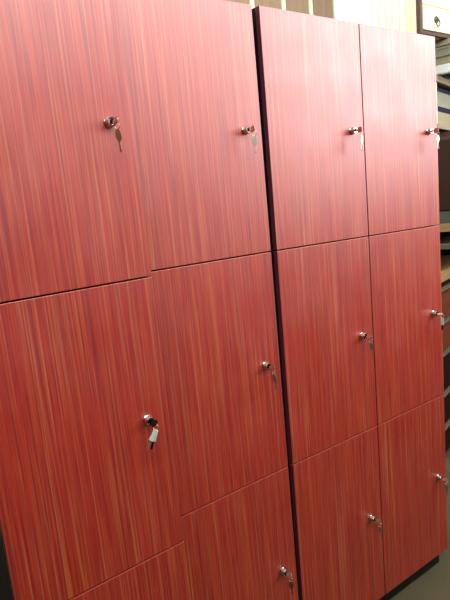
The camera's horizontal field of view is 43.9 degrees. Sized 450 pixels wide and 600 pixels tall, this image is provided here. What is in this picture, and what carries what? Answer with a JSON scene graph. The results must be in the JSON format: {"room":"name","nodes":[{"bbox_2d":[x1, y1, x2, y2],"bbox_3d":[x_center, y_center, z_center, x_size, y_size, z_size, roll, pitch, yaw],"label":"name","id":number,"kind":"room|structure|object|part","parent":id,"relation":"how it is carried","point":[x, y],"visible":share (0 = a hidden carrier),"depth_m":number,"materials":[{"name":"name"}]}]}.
{"room":"locker room","nodes":[
{"label":"locker room","id":0,"kind":"room"},
{"bbox_2d":[390,448,449,599],"bbox_3d":[1.347,1.102,1.357,7.800,0.050,5.400,-12,12,-35],"label":"floor","id":1,"kind":"structure","parent":0,"point":[434,584],"depth_m":2.02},
{"bbox_2d":[0,0,190,599],"bbox_3d":[-0.396,0.298,1.274,0.366,1.875,0.475,-13,12,-36],"label":"locker","id":2,"kind":"object","parent":1,"relation":"on","point":[88,511],"visible":0.98,"depth_m":1.05,"materials":[{"name":"red laminate"}]},
{"bbox_3d":[-0.330,-0.311,0.995,0.366,0.598,0.016,-13,12,-36],"label":"door","id":3,"kind":"part","parent":2,"relation":"part of","materials":[{"name":"red laminate"}]},
{"bbox_3d":[-0.271,0.278,1.098,0.366,0.597,0.016,-13,12,-36],"label":"door","id":4,"kind":"part","parent":2,"relation":"part of","materials":[{"name":"red laminate"}]},
{"bbox_2d":[112,116,121,151],"bbox_3d":[-0.202,-0.310,1.046,0.010,0.067,0.024,-12,12,-36],"label":"key","id":5,"kind":"object","parent":2,"relation":"attached to","point":[118,134],"visible":1,"depth_m":1.04,"materials":[{"name":"silver metal"}]},
{"bbox_3d":[-0.212,0.867,1.201,0.366,0.598,0.016,-13,12,-36],"label":"door","id":6,"kind":"part","parent":2,"relation":"part of","materials":[{"name":"red laminate"}]},
{"bbox_2d":[146,420,158,449],"bbox_3d":[-0.152,0.277,1.143,0.035,0.056,0.023,-12,12,-36],"label":"key","id":7,"kind":"object","parent":2,"relation":"attached to","point":[153,436],"visible":1,"depth_m":1.14,"materials":[{"name":"silver metal"}]},
{"bbox_2d":[118,0,298,599],"bbox_3d":[-0.126,0.220,1.575,0.369,1.875,0.465,-12,12,-35],"label":"locker","id":8,"kind":"object","parent":1,"relation":"on","point":[191,64],"visible":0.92,"depth_m":1.35,"materials":[{"name":"red laminate"}]},
{"bbox_3d":[-0.060,-0.390,1.300,0.369,0.598,0.016,-12,12,-35],"label":"door","id":9,"kind":"part","parent":8,"relation":"part of","materials":[{"name":"red laminate"}]},
{"bbox_3d":[-0.004,0.200,1.401,0.369,0.597,0.016,-12,12,-35],"label":"door","id":10,"kind":"part","parent":8,"relation":"part of","materials":[{"name":"red laminate"}]},
{"bbox_3d":[0.052,0.789,1.502,0.369,0.598,0.016,-12,12,-35],"label":"door","id":11,"kind":"part","parent":8,"relation":"part of","materials":[{"name":"red laminate"}]},
{"bbox_2d":[249,125,256,152],"bbox_3d":[0.068,-0.388,1.352,0.012,0.067,0.023,-12,12,-35],"label":"key","id":12,"kind":"object","parent":8,"relation":"attached to","point":[252,129],"visible":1,"depth_m":1.35,"materials":[{"name":"silver metal"}]},
{"bbox_2d":[269,365,276,388],"bbox_3d":[0.124,0.201,1.452,0.012,0.066,0.024,-12,12,-35],"label":"key","id":13,"kind":"object","parent":8,"relation":"attached to","point":[272,367],"visible":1,"depth_m":1.45,"materials":[{"name":"silver metal"}]},
{"bbox_2d":[286,572,293,594],"bbox_3d":[0.180,0.790,1.553,0.012,0.066,0.024,-12,12,-35],"label":"key","id":14,"kind":"object","parent":8,"relation":"attached to","point":[289,575],"visible":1,"depth_m":1.55,"materials":[{"name":"silver metal"}]},
{"bbox_2d":[226,0,249,3],"bbox_3d":[0.089,-0.736,3.589,0.392,3.050,0.030,-12,12,-35],"label":"plank","id":15,"kind":"object","parent":1,"relation":"on","point":[238,1],"visible":0.02,"depth_m":3.47,"materials":[{"name":"beige wood"}]},
{"bbox_2d":[254,0,281,8],"bbox_3d":[0.365,-0.794,3.788,0.247,3.050,0.030,-12,12,-35],"label":"plank","id":16,"kind":"object","parent":1,"relation":"on","point":[276,4],"visible":0.02,"depth_m":3.60,"materials":[{"name":"beige wood"}]},
{"bbox_2d":[285,0,308,13],"bbox_3d":[0.574,-0.839,3.940,0.229,3.050,0.030,-12,12,-35],"label":"plank","id":17,"kind":"object","parent":1,"relation":"on","point":[301,6],"visible":0.02,"depth_m":3.75,"materials":[{"name":"beige wood"}]},
{"bbox_2d":[312,0,333,18],"bbox_3d":[0.773,-0.880,4.083,0.220,3.050,0.030,-12,12,-35],"label":"plank","id":18,"kind":"object","parent":1,"relation":"on","point":[323,8],"visible":0.02,"depth_m":3.88,"materials":[{"name":"beige wood"}]},
{"bbox_2d":[252,5,447,599],"bbox_3d":[0.331,0.123,1.901,0.738,1.875,0.465,-12,12,-35],"label":"locker","id":19,"kind":"object","parent":1,"relation":"on","point":[355,237],"visible":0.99,"depth_m":1.66,"materials":[{"name":"red laminate"}]},
{"bbox_3d":[0.251,-0.456,1.521,0.367,0.598,0.016,-12,12,-35],"label":"door","id":20,"kind":"part","parent":19,"relation":"part of","materials":[{"name":"red laminate"}]},
{"bbox_3d":[0.305,0.134,1.620,0.367,0.597,0.016,-12,12,-35],"label":"door","id":21,"kind":"part","parent":19,"relation":"part of","materials":[{"name":"red laminate"}]},
{"bbox_3d":[0.358,0.724,1.719,0.367,0.598,0.016,-12,12,-35],"label":"door","id":22,"kind":"part","parent":19,"relation":"part of","materials":[{"name":"red laminate"}]},
{"bbox_2d":[356,127,363,150],"bbox_3d":[0.379,-0.454,1.572,0.018,0.067,0.022,-12,12,-35],"label":"key","id":23,"kind":"object","parent":19,"relation":"attached to","point":[359,129],"visible":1,"depth_m":1.56,"materials":[{"name":"silver metal"}]},
{"bbox_2d":[366,335,373,355],"bbox_3d":[0.434,0.136,1.671,0.014,0.065,0.024,-12,12,-35],"label":"key","id":24,"kind":"object","parent":19,"relation":"attached to","point":[369,337],"visible":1,"depth_m":1.67,"materials":[{"name":"silver metal"}]},
{"bbox_2d":[375,519,381,537],"bbox_3d":[0.488,0.726,1.770,0.014,0.065,0.024,-12,12,-35],"label":"key","id":25,"kind":"object","parent":19,"relation":"attached to","point":[378,521],"visible":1,"depth_m":1.76,"materials":[{"name":"silver metal"}]},
{"bbox_3d":[0.547,-0.519,1.735,0.367,0.598,0.016,-12,12,-35],"label":"door","id":26,"kind":"part","parent":19,"relation":"part of","materials":[{"name":"red laminate"}]},
{"bbox_3d":[0.601,0.071,1.834,0.367,0.597,0.016,-12,12,-35],"label":"door","id":27,"kind":"part","parent":19,"relation":"part of","materials":[{"name":"red laminate"}]},
{"bbox_3d":[0.654,0.662,1.933,0.367,0.598,0.016,-12,12,-35],"label":"door","id":28,"kind":"part","parent":19,"relation":"part of","materials":[{"name":"red laminate"}]},
{"bbox_2d":[432,128,439,148],"bbox_3d":[0.677,-0.517,1.786,0.015,0.067,0.022,-7,10,-14],"label":"key","id":29,"kind":"object","parent":19,"relation":"attached to","point":[435,130],"visible":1,"depth_m":1.78,"materials":[{"name":"silver metal"}]},
{"bbox_2d":[437,313,443,329],"bbox_3d":[0.729,0.072,1.885,0.018,0.057,0.020,-5,9,3],"label":"key","id":30,"kind":"object","parent":19,"relation":"attached to","point":[439,314],"visible":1,"depth_m":1.88,"materials":[{"name":"silver metal"}]},
{"bbox_2d":[442,478,447,494],"bbox_3d":[0.782,0.664,1.983,0.016,0.063,0.024,-12,12,-35],"label":"key","id":31,"kind":"object","parent":19,"relation":"attached to","point":[443,479],"visible":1,"depth_m":1.98,"materials":[{"name":"silver metal"}]},
{"bbox_2d":[440,255,449,452],"bbox_3d":[1.207,0.272,3.244,0.356,0.985,0.800,2,12,38],"label":"chest","id":32,"kind":"object","parent":1,"relation":"on","point":[445,259],"visible":0.12,"depth_m":2.92,"materials":[{"name":"brown wood"}]},
{"bbox_2d":[435,75,449,254],"bbox_3d":[1.162,-0.672,3.054,0.460,0.940,0.800,2,12,38],"label":"storage rack","id":33,"kind":"object","parent":32,"relation":"on","point":[443,119],"visible":0.06,"depth_m":2.76,"materials":[{"name":"brown wood"}]},
{"bbox_3d":[0.986,-0.938,2.654,0.028,0.194,0.065,2,12,38],"label":"post","id":34,"kind":"part","parent":33,"relation":"part of","materials":[{"name":"white metal"}]},
{"bbox_2d":[435,223,449,231],"bbox_3d":[1.177,-0.423,3.075,0.447,0.040,0.760,2,12,38],"label":"shelf","id":35,"kind":"object","parent":33,"relation":"attached to","point":[445,227],"depth_m":2.69,"materials":[{"name":"brown wood"}]},
{"bbox_2d":[436,63,449,75],"bbox_3d":[0.949,-1.094,2.707,0.440,0.040,0.040,2,12,38],"label":"tube","id":36,"kind":"object","parent":33,"relation":"on","point":[443,69],"visible":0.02,"depth_m":2.62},
{"bbox_3d":[1.076,-1.121,3.014,0.344,0.030,0.800,2,12,38],"label":"rail","id":37,"kind":"part","parent":33,"relation":"part of","materials":[{"name":"beige metal"}]},
{"bbox_2d":[437,87,449,113],"bbox_3d":[1.042,-1.016,2.943,0.264,0.122,0.460,2,12,38],"label":"crate","id":38,"kind":"object","parent":33,"relation":"on","point":[443,96],"visible":0.18,"depth_m":2.80,"materials":[{"name":"plastic"}]},
{"bbox_2d":[437,111,449,132],"bbox_3d":[1.104,-0.936,3.052,0.327,0.080,0.694,2,12,38],"label":"shelf","id":39,"kind":"object","parent":33,"relation":"attached to","point":[443,119],"depth_m":2.76,"materials":[{"name":"beige wood"}]},
{"bbox_2d":[439,211,449,223],"bbox_3d":[1.115,-0.432,2.857,0.240,0.060,0.340,2,12,38],"label":"storage box","id":40,"kind":"object","parent":33,"relation":"on","point":[444,216],"visible":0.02,"depth_m":2.69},
{"bbox_2d":[437,131,449,210],"bbox_3d":[1.156,-0.656,2.817,0.160,0.385,0.420,2,12,38],"label":"package","id":41,"kind":"object","parent":40,"relation":"on","point":[444,143],"visible":0.42,"depth_m":2.65},
{"bbox_2d":[440,232,449,249],"bbox_3d":[1.186,-0.331,3.090,0.447,0.024,0.760,2,12,38],"label":"shelf","id":42,"kind":"object","parent":33,"relation":"attached to","point":[444,236],"depth_m":2.90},
{"bbox_3d":[1.347,-0.728,3.381,0.268,0.910,0.030,2,12,38],"label":"panel","id":43,"kind":"part","parent":33,"relation":"part of","materials":[{"name":"brown wood"}]},
{"label":"tube","id":44,"kind":"object","parent":33,"relation":"on","visible":0},
{"bbox_2d":[435,56,449,76],"bbox_3d":[1.055,-1.163,2.832,0.450,0.032,0.380,2,12,38],"label":"board","id":45,"kind":"object","parent":44,"relation":"on","point":[443,60],"visible":0.02,"depth_m":2.63,"materials":[{"name":"beige wood"}]},
{"bbox_2d":[435,48,449,58],"bbox_3d":[1.050,-1.195,2.824,0.450,0.032,0.380,2,12,38],"label":"board","id":46,"kind":"object","parent":45,"relation":"on","point":[444,52],"visible":0.02,"depth_m":2.61,"materials":[{"name":"beige wood"}]},
{"bbox_2d":[435,45,449,50],"bbox_3d":[1.051,-1.220,2.824,0.450,0.012,0.380,2,12,38],"label":"board","id":47,"kind":"object","parent":46,"relation":"on","point":[447,46],"visible":0.02,"depth_m":2.61,"materials":[{"name":"beige wood"}]},
{"bbox_2d":[435,38,449,47],"bbox_3d":[1.047,-1.240,2.818,0.450,0.026,0.380,2,12,38],"label":"board","id":48,"kind":"object","parent":47,"relation":"on","point":[445,42],"visible":0.02,"depth_m":2.61,"materials":[{"name":"brown wood"}]},
{"bbox_2d":[373,0,449,41],"bbox_3d":[1.015,-1.447,2.703,0.603,0.420,0.272,-12,12,-35],"label":"base cabinet","id":49,"kind":"object","parent":48,"relation":"on","point":[424,17],"visible":0.67,"depth_m":2.53,"materials":[{"name":"beige wood"}]},
{"bbox_3d":[0.753,-1.402,2.567,0.006,0.416,0.176,-12,12,-35],"label":"panel","id":50,"kind":"part","parent":49,"relation":"part of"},
{"bbox_3d":[1.081,-1.438,2.616,0.600,0.420,0.020,-12,12,-35],"label":"frame","id":51,"kind":"part","parent":49,"relation":"part of","materials":[{"name":"wood"}]},
{"bbox_3d":[1.086,-1.421,2.614,0.562,0.137,0.016,-12,12,-35],"label":"drawer","id":52,"kind":"part","parent":49,"relation":"part of","materials":[{"name":"beige wood"}]},
{"bbox_3d":[1.097,-1.301,2.634,0.562,0.103,0.016,-12,12,-35],"label":"drawer","id":53,"kind":"part","parent":49,"relation":"part of","materials":[{"name":"beige wood"}]},
{"bbox_3d":[1.300,-0.034,3.098,0.018,0.146,0.784,2,12,38],"label":"drawer","id":54,"kind":"part","parent":32,"relation":"part of","materials":[{"name":"brown wood"}]},
{"bbox_3d":[1.315,0.131,3.126,0.018,0.141,0.784,2,12,38],"label":"drawer","id":55,"kind":"part","parent":32,"relation":"part of","materials":[{"name":"brown wood"}]},
{"bbox_3d":[1.332,0.317,3.157,0.018,0.190,0.784,2,12,38],"label":"drawer","id":56,"kind":"part","parent":32,"relation":"part of","materials":[{"name":"brown wood"}]},
{"bbox_3d":[1.349,0.511,3.189,0.018,0.157,0.784,2,12,38],"label":"drawer","id":57,"kind":"part","parent":32,"relation":"part of","materials":[{"name":"brown wood"}]},
{"bbox_3d":[1.365,0.680,3.218,0.018,0.139,0.784,2,12,38],"label":"drawer","id":58,"kind":"part","parent":32,"relation":"part of","materials":[{"name":"brown wood"}]},
{"bbox_3d":[-0.439,-0.764,3.280,7.800,3.300,0.100,-12,12,-35],"label":"wall","id":59,"kind":"structure","parent":0,"visible":0},
{"bbox_2d":[249,0,254,8],"bbox_3d":[0.261,-0.771,3.704,0.025,3.050,0.045,-12,12,-35],"label":"batten","id":60,"kind":"object","parent":59,"relation":"attached to","point":[251,2],"visible":0.02,"depth_m":3.50,"materials":[{"name":"white wood"}]},
{"bbox_2d":[281,0,285,9],"bbox_3d":[0.478,-0.817,3.861,0.023,3.050,0.045,-12,12,-35],"label":"batten","id":61,"kind":"object","parent":59,"relation":"attached to","point":[283,4],"visible":0.02,"depth_m":3.65,"materials":[{"name":"white wood"}]},
{"bbox_2d":[308,0,312,14],"bbox_3d":[0.680,-0.859,4.007,0.023,3.050,0.045,-12,12,-35],"label":"batten","id":62,"kind":"object","parent":59,"relation":"attached to","point":[310,3],"visible":0.02,"depth_m":3.80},
{"bbox_2d":[333,0,373,25],"bbox_3d":[1.019,-1.708,4.177,0.555,1.700,0.050,-12,12,-35],"label":"window","id":63,"kind":"structure","parent":59,"relation":"in","point":[357,11],"depth_m":4.10,"materials":[{"name":"white glass"}]},
{"bbox_3d":[1.019,-1.708,4.177,0.555,1.700,0.050,-12,12,-35],"label":"frame","id":64,"kind":"part","parent":63,"relation":"part of","materials":[{"name":"white"}]}
]}

